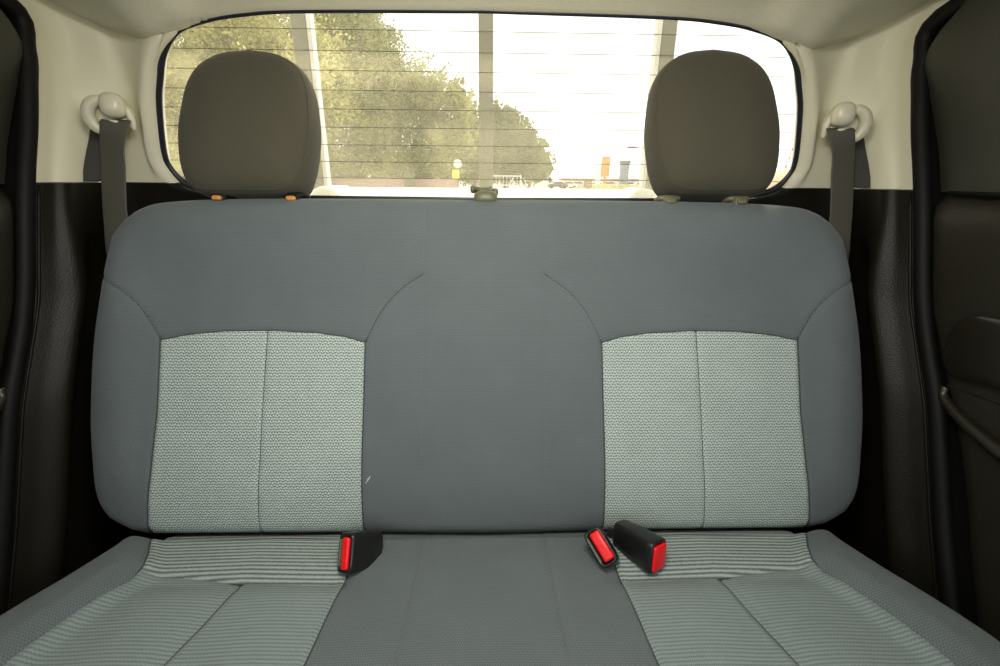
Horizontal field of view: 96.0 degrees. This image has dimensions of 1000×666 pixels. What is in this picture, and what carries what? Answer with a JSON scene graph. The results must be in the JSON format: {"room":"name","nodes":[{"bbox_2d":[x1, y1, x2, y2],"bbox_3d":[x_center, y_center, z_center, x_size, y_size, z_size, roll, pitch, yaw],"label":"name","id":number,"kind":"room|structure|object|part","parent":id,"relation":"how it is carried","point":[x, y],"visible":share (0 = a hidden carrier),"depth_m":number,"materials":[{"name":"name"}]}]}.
{"room":"vehicle interior","nodes":[
{"label":"vehicle interior","id":0,"kind":"room"},
{"bbox_2d":[47,0,931,48],"bbox_3d":[-0.007,-0.252,-0.093,1.560,0.098,1.915,0,19,-1],"label":"ceiling","id":1,"kind":"structure","parent":0,"point":[813,24],"depth_m":0.73,"materials":[{"name":"fabric"}]},
{"bbox_2d":[161,47,855,188],"bbox_3d":[-0.036,0.288,1.139,1.600,2.050,0.101,0,19,-1],"label":"wall","id":2,"kind":"structure","parent":0,"point":[164,115],"depth_m":0.90,"materials":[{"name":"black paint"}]},
{"bbox_2d":[0,0,40,615],"bbox_3d":[-0.757,0.087,0.708,0.039,1.239,0.432,0,19,-1],"label":"trim","id":3,"kind":"structure","parent":2,"relation":"attached to","point":[28,77],"depth_m":0.71,"materials":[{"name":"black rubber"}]},
{"bbox_2d":[18,0,178,181],"bbox_3d":[-0.667,-0.437,0.764,0.262,0.344,0.127,-6,20,-18],"label":"trim","id":4,"kind":"structure","parent":2,"relation":"attached to","point":[79,57],"depth_m":0.78,"materials":[{"name":"beige plastic"}]},
{"bbox_2d":[36,182,160,182],"bbox_3d":[-0.718,-0.276,0.828,0.070,0.001,0.238,16,24,39],"label":"trim","id":5,"kind":"structure","parent":2,"relation":"attached to","point":[36,182],"depth_m":0.81,"materials":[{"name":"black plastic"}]},
{"bbox_2d":[80,92,159,538],"bbox_3d":[-0.708,0.001,0.878,0.083,0.851,0.157,12,22,30],"label":"belt","id":6,"kind":"object","parent":2,"relation":"hanging from","point":[109,119],"visible":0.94,"depth_m":0.79,"materials":[{"name":"dark grey woven fabric webbing"},{"name":"cream plastic"}]},
{"bbox_3d":[-0.683,-0.387,0.798,0.060,0.052,0.024,-7,20,-21],"label":"anchor plate","id":7,"kind":"part","parent":6,"relation":"part of","materials":[{"name":"beige plastic"}]},
{"bbox_2d":[5,183,287,612],"bbox_3d":[-0.640,0.220,0.805,0.265,0.924,0.507,0,19,-1],"label":"trim","id":8,"kind":"structure","parent":2,"relation":"attached to","point":[63,526],"depth_m":0.76,"materials":[{"name":"black plastic"}]},
{"bbox_2d":[310,185,637,197],"bbox_3d":[-0.052,-0.304,1.869,1.660,0.560,1.515,0,19,-1],"label":"truck bed","id":9,"kind":"object","parent":2,"relation":"attached to","point":[344,190],"visible":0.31,"depth_m":1.59,"materials":[{"name":"white paint"}]},
{"bbox_2d":[290,14,677,197],"bbox_3d":[-0.033,-0.585,1.052,0.920,0.511,0.070,0,19,-1],"label":"poles","id":10,"kind":"object","parent":9,"relation":"on","point":[303,39],"visible":0.53,"depth_m":1.05,"materials":[{"name":"grey metal"}]},
{"bbox_2d":[156,10,802,202],"bbox_3d":[-0.028,-0.405,0.837,1.259,0.319,0.087,0,19,-1],"label":"window","id":11,"kind":"structure","parent":2,"relation":"in","point":[162,60],"depth_m":0.80,"materials":[{"name":"clear glass"}]},
{"bbox_2d":[696,188,938,598],"bbox_3d":[0.584,0.221,0.833,0.265,0.924,0.507,0,19,-1],"label":"trim","id":12,"kind":"structure","parent":2,"relation":"attached to","point":[885,521],"depth_m":0.80,"materials":[{"name":"black plastic"}]},
{"bbox_2d":[800,102,872,532],"bbox_3d":[0.649,0.002,0.910,0.083,0.851,0.157,-12,23,-33],"label":"belt","id":13,"kind":"object","parent":2,"relation":"hanging from","point":[846,126],"visible":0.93,"depth_m":0.82,"materials":[{"name":"grey fabric"}]},
{"bbox_3d":[0.628,-0.386,0.828,0.060,0.052,0.024,7,20,18],"label":"anchor plate","id":14,"kind":"part","parent":13,"relation":"part of","materials":[{"name":"beige plastic"}]},
{"bbox_2d":[798,188,896,189],"bbox_3d":[0.661,-0.275,0.860,0.070,0.001,0.238,-17,25,-41],"label":"trim","id":15,"kind":"structure","parent":2,"relation":"attached to","point":[798,188],"depth_m":0.90,"materials":[{"name":"black plastic"}]},
{"bbox_2d":[782,0,948,189],"bbox_3d":[0.613,-0.436,0.793,0.262,0.344,0.127,6,20,16],"label":"trim","id":16,"kind":"structure","parent":2,"relation":"attached to","point":[871,69],"depth_m":0.82,"materials":[{"name":"beige plastic"}]},
{"bbox_2d":[908,0,964,614],"bbox_3d":[0.705,0.089,0.742,0.039,1.239,0.432,0,19,-1],"label":"trim","id":17,"kind":"structure","parent":2,"relation":"attached to","point":[941,498],"depth_m":0.74,"materials":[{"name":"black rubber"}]},
{"bbox_2d":[459,181,570,188],"bbox_3d":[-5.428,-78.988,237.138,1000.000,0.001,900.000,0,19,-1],"label":"ground","id":18,"kind":"structure","parent":0,"point":[543,184],"depth_m":127.97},
{"bbox_2d":[165,13,372,177],"bbox_3d":[-16.536,-14.723,22.857,18.942,18.164,11.802,5,19,14],"label":"tree","id":19,"kind":"object","parent":18,"relation":"on","point":[257,36],"visible":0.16,"depth_m":21.76,"materials":[{"name":"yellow plant"}]},
{"bbox_2d":[278,13,478,178],"bbox_3d":[-10.371,-19.875,35.006,18.342,18.983,11.836,3,19,6],"label":"tree","id":20,"kind":"object","parent":18,"relation":"on","point":[367,149],"visible":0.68,"depth_m":34.98,"materials":[{"name":"green plant"}]},
{"bbox_2d":[331,178,457,187],"bbox_3d":[-7.155,-8.877,28.513,9.000,1.700,0.250,0,19,-1],"label":"wall","id":21,"kind":"structure","parent":18,"relation":"on","point":[351,182],"depth_m":28.21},
{"bbox_2d":[403,168,414,186],"bbox_3d":[-5.541,-8.938,27.789,0.650,2.310,0.600,0,19,-1],"label":"gate pillar","id":22,"kind":"structure","parent":18,"relation":"on","point":[408,172],"depth_m":27.35,"materials":[{"name":"beige concrete"}]},
{"bbox_2d":[330,144,558,187],"bbox_3d":[-20.583,-22.561,61.345,57.005,6.706,7.285,0,19,-1],"label":"hedge","id":23,"kind":"object","parent":18,"relation":"on","point":[548,169],"visible":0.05,"depth_m":60.52,"materials":[{"name":"green plant"}]},
{"bbox_2d":[452,159,461,187],"bbox_3d":[-2.517,-8.744,26.535,0.570,2.800,0.090,0,19,-1],"label":"road sign","id":24,"kind":"object","parent":18,"relation":"on","point":[455,173],"visible":0.96,"depth_m":26.25,"materials":[{"name":"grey metal"}]},
{"bbox_3d":[-2.587,-9.285,26.323,0.420,0.500,0.040,0,19,-1],"label":"sign panel","id":25,"kind":"part","parent":24,"relation":"part of","materials":[{"name":"yellow metal"}]},
{"bbox_2d":[443,91,550,187],"bbox_3d":[-0.860,-19.190,46.424,12.203,9.849,8.530,0,19,-1],"label":"tree","id":26,"kind":"object","parent":18,"relation":"on","point":[505,119],"visible":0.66,"depth_m":45.22,"materials":[{"name":"green plant"}]},
{"bbox_2d":[493,175,521,187],"bbox_3d":[0.310,-9.012,28.637,2.080,2.000,0.080,0,19,-1],"label":"metal gate","id":27,"kind":"object","parent":18,"relation":"on","point":[520,176],"visible":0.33,"depth_m":28.43,"materials":[{"name":"white metal"}]},
{"bbox_2d":[547,182,567,188],"bbox_3d":[12.224,-31.311,95.281,4.270,1.460,1.700,0,19,-1],"label":"parked car","id":28,"kind":"object","parent":18,"relation":"on","point":[554,184],"visible":1,"depth_m":94.54,"materials":[{"name":"grey paint"}]},
{"bbox_2d":[560,182,577,187],"bbox_3d":[14.917,-32.598,99.130,4.270,1.460,1.700,0,19,-1],"label":"parked car","id":29,"kind":"object","parent":18,"relation":"on","point":[570,184],"visible":0.51,"depth_m":98.38,"materials":[{"name":"white paint"}]},
{"bbox_2d":[569,182,583,187],"bbox_3d":[17.552,-33.886,102.979,4.270,1.460,1.700,0,19,-1],"label":"parked car","id":30,"kind":"object","parent":18,"relation":"on","point":[578,183],"visible":0.23,"depth_m":102.12,"materials":[{"name":"silver metal"}]},
{"bbox_2d":[583,179,592,188],"bbox_3d":[11.166,-18.598,57.320,1.050,1.980,0.900,0,19,-1],"label":"kiosk","id":31,"kind":"object","parent":18,"relation":"on","point":[587,182],"visible":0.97,"depth_m":56.84,"materials":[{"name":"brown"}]},
{"bbox_2d":[559,178,638,183],"bbox_3d":[31.244,-41.280,123.808,29.077,2.300,7.000,0,19,-1],"label":"building","id":32,"kind":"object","parent":18,"relation":"on","point":[560,179],"visible":0.31,"depth_m":120.71,"materials":[{"name":"white paint"}]},
{"bbox_2d":[595,156,610,183],"bbox_3d":[19.384,-30.220,85.276,2.550,6.000,0.550,0,19,-1],"label":"tower","id":33,"kind":"object","parent":18,"relation":"on","point":[602,169],"visible":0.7,"depth_m":84.91,"materials":[{"name":"orange"}]},
{"bbox_3d":[18.606,-30.055,85.393,1.000,4.000,0.400,0,19,-1],"label":"panel","id":34,"kind":"part","parent":33,"relation":"part of","materials":[{"name":"white paint"}]},
{"bbox_3d":[19.919,-31.347,84.878,1.500,3.600,0.500,0,19,-1],"label":"panel","id":35,"kind":"part","parent":33,"relation":"part of","materials":[{"name":"orange"}]},
{"bbox_2d":[571,184,637,188],"bbox_3d":[17.029,-21.590,69.115,12.958,2.500,12.000,0,19,-1],"label":"grass bank","id":36,"kind":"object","parent":18,"relation":"on","point":[594,186],"visible":0.28,"depth_m":65.38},
{"bbox_2d":[619,161,630,184],"bbox_3d":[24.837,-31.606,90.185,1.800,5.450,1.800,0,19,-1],"label":"tower block","id":37,"kind":"object","parent":18,"relation":"on","point":[624,169],"visible":0.74,"depth_m":89.38,"materials":[{"name":"grey concrete"}]},
{"bbox_2d":[784,127,794,169],"bbox_3d":[47.064,-28.156,70.741,4.400,11.961,3.366,0,19,-1],"label":"lattice pylon","id":38,"kind":"object","parent":18,"relation":"on","point":[789,158],"visible":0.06,"depth_m":71.64,"materials":[{"name":"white metal"}]},
{"bbox_2d":[768,170,858,188],"bbox_3d":[43.560,-18.344,60.260,28.000,6.800,12.000,0,19,-1],"label":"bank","id":39,"kind":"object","parent":18,"relation":"on","point":[779,175],"visible":0.02,"depth_m":56.14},
{"label":"wall","id":40,"kind":"structure","parent":0,"visible":0},
{"bbox_2d":[929,18,977,625],"bbox_3d":[0.745,0.183,0.769,0.065,1.600,0.410,0,19,-1],"label":"trim","id":41,"kind":"structure","parent":40,"relation":"attached to","point":[958,491],"depth_m":0.73,"materials":[{"name":"black plastic"}]},
{"bbox_2d":[925,0,999,641],"bbox_3d":[0.745,0.404,0.181,0.103,1.560,1.690,0,19,-1],"label":"door","id":42,"kind":"structure","parent":40,"relation":"in","point":[962,63],"depth_m":0.68,"materials":[{"name":"black plastic"}]},
{"bbox_3d":[0.711,0.170,0.522,0.028,0.104,0.448,0,19,-1],"label":"pull handle","id":43,"kind":"part","parent":42,"relation":"part of","materials":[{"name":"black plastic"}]},
{"label":"wall","id":44,"kind":"structure","parent":0,"visible":0},
{"bbox_2d":[0,5,17,387],"bbox_3d":[-0.798,0.182,0.734,0.065,1.600,0.410,0,19,-1],"label":"trim","id":45,"kind":"structure","parent":44,"relation":"attached to","point":[8,187],"depth_m":0.73,"materials":[{"name":"black plastic"}]},
{"bbox_2d":[0,9,22,411],"bbox_3d":[-0.772,0.403,0.146,0.103,1.560,1.690,0,19,-1],"label":"door","id":46,"kind":"structure","parent":44,"relation":"in","point":[11,47],"depth_m":0.70,"materials":[{"name":"black plastic"}]},
{"bbox_3d":[-0.752,0.169,0.488,0.028,0.104,0.448,0,19,-2],"label":"pull handle","id":47,"kind":"part","parent":46,"relation":"part of","materials":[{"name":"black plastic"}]},
{"bbox_3d":[-0.018,0.907,0.361,1.620,0.080,1.950,0,19,-1],"label":"floor","id":48,"kind":"structure","parent":0,"visible":0},
{"bbox_2d":[0,49,999,665],"bbox_3d":[-0.022,0.158,0.595,1.344,1.128,0.882,0,19,-1],"label":"seat","id":49,"kind":"object","parent":48,"relation":"on","point":[482,388],"visible":0.96,"depth_m":0.75,"materials":[{"name":"grey fabric"}]},
{"bbox_2d":[337,530,382,574],"bbox_3d":[-0.202,0.343,0.707,0.046,0.117,0.120,11,22,29],"label":"belt buckle","id":50,"kind":"object","parent":49,"relation":"on","point":[358,550],"visible":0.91,"depth_m":0.67,"materials":[{"name":"black plastic"}]},
{"bbox_3d":[-0.028,0.058,0.818,1.339,0.571,0.282,0,19,-1],"label":"backrest","id":51,"kind":"part","parent":49,"relation":"part of","materials":[{"name":"grey fabric"}]},
{"bbox_2d":[470,185,497,201],"bbox_3d":[-0.028,-0.242,0.794,0.050,0.036,0.050,0,19,-1],"label":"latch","id":52,"kind":"object","parent":49,"relation":"on","point":[484,194],"visible":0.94,"depth_m":0.78,"materials":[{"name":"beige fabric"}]},
{"bbox_2d":[0,528,999,665],"bbox_3d":[-0.022,0.456,0.546,1.313,0.175,0.590,0,19,-1],"label":"seat cushion","id":53,"kind":"object","parent":49,"relation":"on","point":[239,596],"depth_m":0.61,"materials":[{"name":"grey fabric"}]},
{"bbox_2d":[584,526,618,568],"bbox_3d":[0.157,0.345,0.717,0.057,0.114,0.113,0,19,-1],"label":"belt buckle","id":54,"kind":"object","parent":49,"relation":"on","point":[598,542],"visible":1,"depth_m":0.67,"materials":[{"name":"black plastic"}]},
{"bbox_2d":[606,519,666,573],"bbox_3d":[0.203,0.344,0.718,0.042,0.109,0.124,-12,22,-32],"label":"belt buckle","id":55,"kind":"object","parent":49,"relation":"on","point":[643,547],"visible":0.91,"depth_m":0.68,"materials":[{"name":"black plastic"}]}
]}

